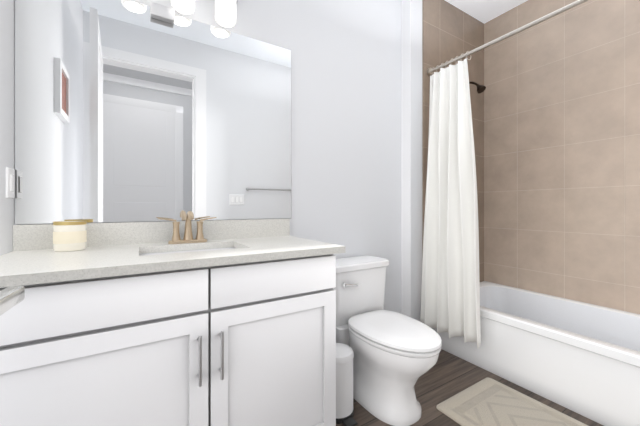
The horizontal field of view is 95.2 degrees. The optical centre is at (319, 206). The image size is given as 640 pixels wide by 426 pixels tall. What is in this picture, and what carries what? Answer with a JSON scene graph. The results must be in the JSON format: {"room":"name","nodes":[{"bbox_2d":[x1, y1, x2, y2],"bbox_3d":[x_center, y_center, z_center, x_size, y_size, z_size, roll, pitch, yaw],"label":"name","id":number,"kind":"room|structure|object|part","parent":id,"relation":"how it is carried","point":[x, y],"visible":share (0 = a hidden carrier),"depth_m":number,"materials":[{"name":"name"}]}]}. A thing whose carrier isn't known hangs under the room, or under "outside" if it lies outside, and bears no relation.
{"room":"bathroom","nodes":[
{"label":"bathroom","id":0,"kind":"room"},
{"bbox_2d":[0,0,13,255],"bbox_3d":[-0.791,-0.305,0.370,0.120,2.770,1.740,0,0,-32],"label":"wall","id":1,"kind":"structure","parent":0,"point":[6,107],"depth_m":1.08,"materials":[{"name":"white paint"}]},
{"bbox_2d":[6,167,14,198],"bbox_3d":[-1.164,-0.090,1.101,0.010,0.115,0.070,0,0,-32],"label":"switch plate","id":2,"kind":"object","parent":1,"relation":"attached to","point":[10,182],"visible":0.96,"depth_m":1.09,"materials":[{"name":"white paint"}]},
{"bbox_2d":[14,0,400,313],"bbox_3d":[0.105,-0.305,2.014,3.370,2.770,0.120,0,0,-32],"label":"wall","id":3,"kind":"structure","parent":0,"point":[346,123],"depth_m":1.97,"materials":[{"name":"white paint"}]},
{"bbox_2d":[13,218,289,251],"bbox_3d":[-0.686,0.120,1.440,1.174,0.100,0.021,0,0,-32],"label":"backsplash","id":4,"kind":"structure","parent":3,"relation":"attached to","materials":[{"name":"stone"}]},
{"bbox_2d":[15,0,290,223],"bbox_3d":[-0.683,-0.439,1.453,1.191,1.012,0.006,0,0,-32],"label":"mirror","id":5,"kind":"object","parent":3,"relation":"attached to","point":[128,111],"visible":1,"depth_m":1.36,"materials":[{"name":"clear glass"}]},
{"bbox_2d":[150,0,236,27],"bbox_3d":[-0.659,-1.031,1.405,0.550,0.278,0.115,0,0,-32],"label":"sconce","id":6,"kind":"object","parent":3,"relation":"attached to","point":[225,13],"visible":1,"depth_m":1.41,"materials":[{"name":"white glass"}]},
{"bbox_3d":[-0.656,-1.032,1.400,0.104,0.161,0.104,0,0,-32],"label":"lamp shade","id":7,"kind":"part","parent":6,"relation":"part of","materials":[{"name":"white glass"}]},
{"bbox_3d":[-0.485,-1.032,1.505,0.104,0.161,0.104,0,0,-32],"label":"lamp shade","id":8,"kind":"part","parent":6,"relation":"part of","materials":[{"name":"white glass"}]},
{"bbox_2d":[401,0,410,316],"bbox_3d":[0.657,-0.360,2.230,0.004,2.660,0.090,0,0,-32],"label":"wall","id":9,"kind":"structure","parent":0,"point":[406,157],"depth_m":2.22,"materials":[{"name":"white paint"}]},
{"bbox_2d":[411,0,421,320],"bbox_3d":[1.076,-0.305,2.488,0.980,2.770,0.090,0,0,-32],"label":"wall","id":10,"kind":"structure","parent":0,"point":[416,146],"depth_m":2.23,"materials":[{"name":"white paint"}]},
{"bbox_2d":[422,0,483,281],"bbox_3d":[1.153,-0.305,2.477,0.840,2.770,0.010,0,0,-32],"label":"tile","id":11,"kind":"structure","parent":10,"relation":"attached to","point":[450,31],"depth_m":2.46,"materials":[{"name":"beige tile"}]},
{"bbox_2d":[469,82,485,92],"bbox_3d":[1.258,-0.996,2.411,0.068,0.150,0.211,0,0,-32],"label":"shower head","id":12,"kind":"object","parent":11,"relation":"attached to","point":[481,88],"visible":0.58,"depth_m":2.35},
{"bbox_2d":[336,349,603,425],"bbox_3d":[0.466,1.110,0.416,4.430,0.060,3.220,0,0,-32],"label":"floor","id":13,"kind":"structure","parent":0,"point":[447,375],"depth_m":1.72,"materials":[{"name":"brown wood"}]},
{"bbox_2d":[0,211,344,425],"bbox_3d":[-0.537,0.549,1.197,1.174,1.062,0.592,0,0,-32],"label":"bathroom vanity","id":14,"kind":"object","parent":13,"relation":"on","point":[187,322],"visible":1,"depth_m":0.97,"materials":[{"name":"wood"}]},
{"bbox_3d":[-0.642,0.279,0.837,0.609,0.138,0.019,0,0,-32],"label":"drawer","id":15,"kind":"part","parent":14,"relation":"part of","materials":[{"name":"white wood"}]},
{"bbox_3d":[-0.642,0.665,0.837,0.609,0.610,0.019,0,0,-32],"label":"door","id":16,"kind":"part","parent":14,"relation":"part of","materials":[{"name":"white wood"}]},
{"bbox_2d":[0,235,344,295],"bbox_3d":[-0.541,0.184,1.204,1.174,0.028,0.577,0,0,-32],"label":"countertop","id":17,"kind":"structure","parent":14,"relation":"on","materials":[{"name":"stone"}]},
{"bbox_2d":[53,221,86,251],"bbox_3d":[-0.984,0.113,1.150,0.102,0.113,0.102,0,0,-32],"label":"candle","id":18,"kind":"object","parent":17,"relation":"on","point":[69,235],"visible":1,"depth_m":1.11,"materials":[{"name":"wax"}]},
{"bbox_2d":[157,211,216,244],"bbox_3d":[-0.608,0.094,1.361,0.254,0.152,0.136,0,0,-32],"label":"faucet","id":19,"kind":"object","parent":17,"relation":"on","point":[188,239],"depth_m":1.38,"materials":[{"name":"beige metal"}]},
{"bbox_3d":[-0.337,0.440,0.997,0.009,0.009,0.031,0,0,-32],"label":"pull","id":20,"kind":"part","parent":14,"relation":"part of","materials":[{"name":"silver metal"}]},
{"bbox_3d":[-0.337,0.560,0.997,0.009,0.009,0.031,0,0,-32],"label":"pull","id":21,"kind":"part","parent":14,"relation":"part of","materials":[{"name":"silver metal"}]},
{"bbox_3d":[-0.156,0.279,1.136,0.516,0.138,0.019,0,0,-32],"label":"drawer","id":22,"kind":"part","parent":14,"relation":"part of","materials":[{"name":"white wood"}]},
{"bbox_3d":[-0.156,0.665,1.136,0.516,0.610,0.019,0,0,-32],"label":"door","id":23,"kind":"part","parent":14,"relation":"part of","materials":[{"name":"white wood"}]},
{"bbox_2d":[336,343,357,425],"bbox_3d":[0.103,0.909,1.521,0.175,0.342,0.223,0,0,-32],"label":"trash can","id":24,"kind":"object","parent":13,"relation":"on","point":[344,384],"visible":0.67,"depth_m":1.47,"materials":[{"name":"white painted metal"},{"name":"black plastic"}]},
{"bbox_2d":[333,256,441,425],"bbox_3d":[0.335,0.712,1.649,0.475,0.737,0.722,0,0,-32],"label":"toilet","id":25,"kind":"object","parent":13,"relation":"on","point":[396,356],"visible":0.71,"depth_m":1.54,"materials":[{"name":"ceramic"}]},
{"bbox_3d":[0.185,0.459,1.717,0.087,0.023,0.022,0,0,-32],"label":"lever arm","id":26,"kind":"part","parent":25,"relation":"part of"},
{"bbox_3d":[0.213,0.543,1.877,0.424,0.316,0.203,0,0,-32],"label":"tank","id":27,"kind":"part","parent":25,"relation":"part of","materials":[{"name":"ceramic"}]},
{"bbox_3d":[0.216,0.364,1.872,0.444,0.042,0.218,0,0,-32],"label":"tank lid","id":28,"kind":"part","parent":25,"relation":"part of","materials":[{"name":"ceramic"}]},
{"bbox_3d":[0.364,0.887,1.632,0.362,0.385,0.642,0,0,-32],"label":"bowl","id":29,"kind":"part","parent":25,"relation":"part of","materials":[{"name":"ceramic"}]},
{"bbox_3d":[0.403,0.654,1.569,0.380,0.030,0.514,0,0,-32],"label":"lid","id":30,"kind":"part","parent":25,"relation":"part of","materials":[{"name":"plastic"}]},
{"bbox_3d":[0.403,0.681,1.569,0.376,0.021,0.509,0,0,-32],"label":"seat","id":31,"kind":"part","parent":25,"relation":"part of","materials":[{"name":"plastic"}]},
{"bbox_2d":[436,377,587,425],"bbox_3d":[1.058,1.073,1.353,0.520,0.014,0.835,0,0,-32],"label":"bath mat","id":32,"kind":"object","parent":13,"relation":"on","point":[487,401],"visible":1,"depth_m":1.54,"materials":[{"name":"fabric"}]},
{"bbox_2d":[432,281,639,425],"bbox_3d":[1.583,0.880,1.843,0.767,0.400,1.514,0,0,-32],"label":"bathtub","id":33,"kind":"object","parent":13,"relation":"on","point":[581,358],"visible":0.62,"depth_m":1.73,"materials":[{"name":"ceramic"}]},
{"bbox_2d":[445,0,527,23],"bbox_3d":[1.600,-1.720,1.912,0.930,0.060,1.860,0,0,-32],"label":"ceiling","id":34,"kind":"structure","parent":0,"point":[484,11],"depth_m":2.46,"materials":[{"name":"white paint"}]},
{"bbox_3d":[1.945,-0.305,2.124,0.120,2.770,1.860,0,0,-32],"label":"wall","id":35,"kind":"structure","parent":0,"visible":0},
{"bbox_2d":[484,0,639,313],"bbox_3d":[1.916,-0.305,2.048,0.010,2.770,1.520,0,0,-32],"label":"tile","id":36,"kind":"structure","parent":35,"relation":"attached to","point":[561,155],"depth_m":2.18,"materials":[{"name":"beige tile"}]},
{"bbox_3d":[1.017,-0.305,0.532,3.130,2.770,0.120,0,0,-32],"label":"wall","id":37,"kind":"structure","parent":0,"visible":0},
{"bbox_2d":[427,0,588,75],"bbox_3d":[1.252,-1.055,1.639,0.056,0.056,1.518,0,0,-32],"label":"curtain rod","id":38,"kind":"object","parent":37,"relation":"attached to","point":[536,22],"visible":0.9,"depth_m":1.76,"materials":[{"name":"silver metal"}]},
{"bbox_2d":[420,51,480,348],"bbox_3d":[0.914,-0.096,2.038,0.218,1.953,0.448,0,0,-32],"label":"shower curtain","id":39,"kind":"object","parent":38,"relation":"hanging from","point":[450,296],"visible":0.96,"depth_m":2.02,"materials":[{"name":"fabric"}]},
{"label":"door lever","id":40,"kind":"object","parent":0,"visible":0},
{"bbox_2d":[0,286,24,315],"bbox_3d":[-0.492,0.150,0.442,0.024,0.026,0.148,0,0,-29],"label":"bar","id":41,"kind":"object","parent":40,"relation":"attached to","point":[10,297],"visible":1,"depth_m":0.47,"materials":[{"name":"silver metal"}]}
]}

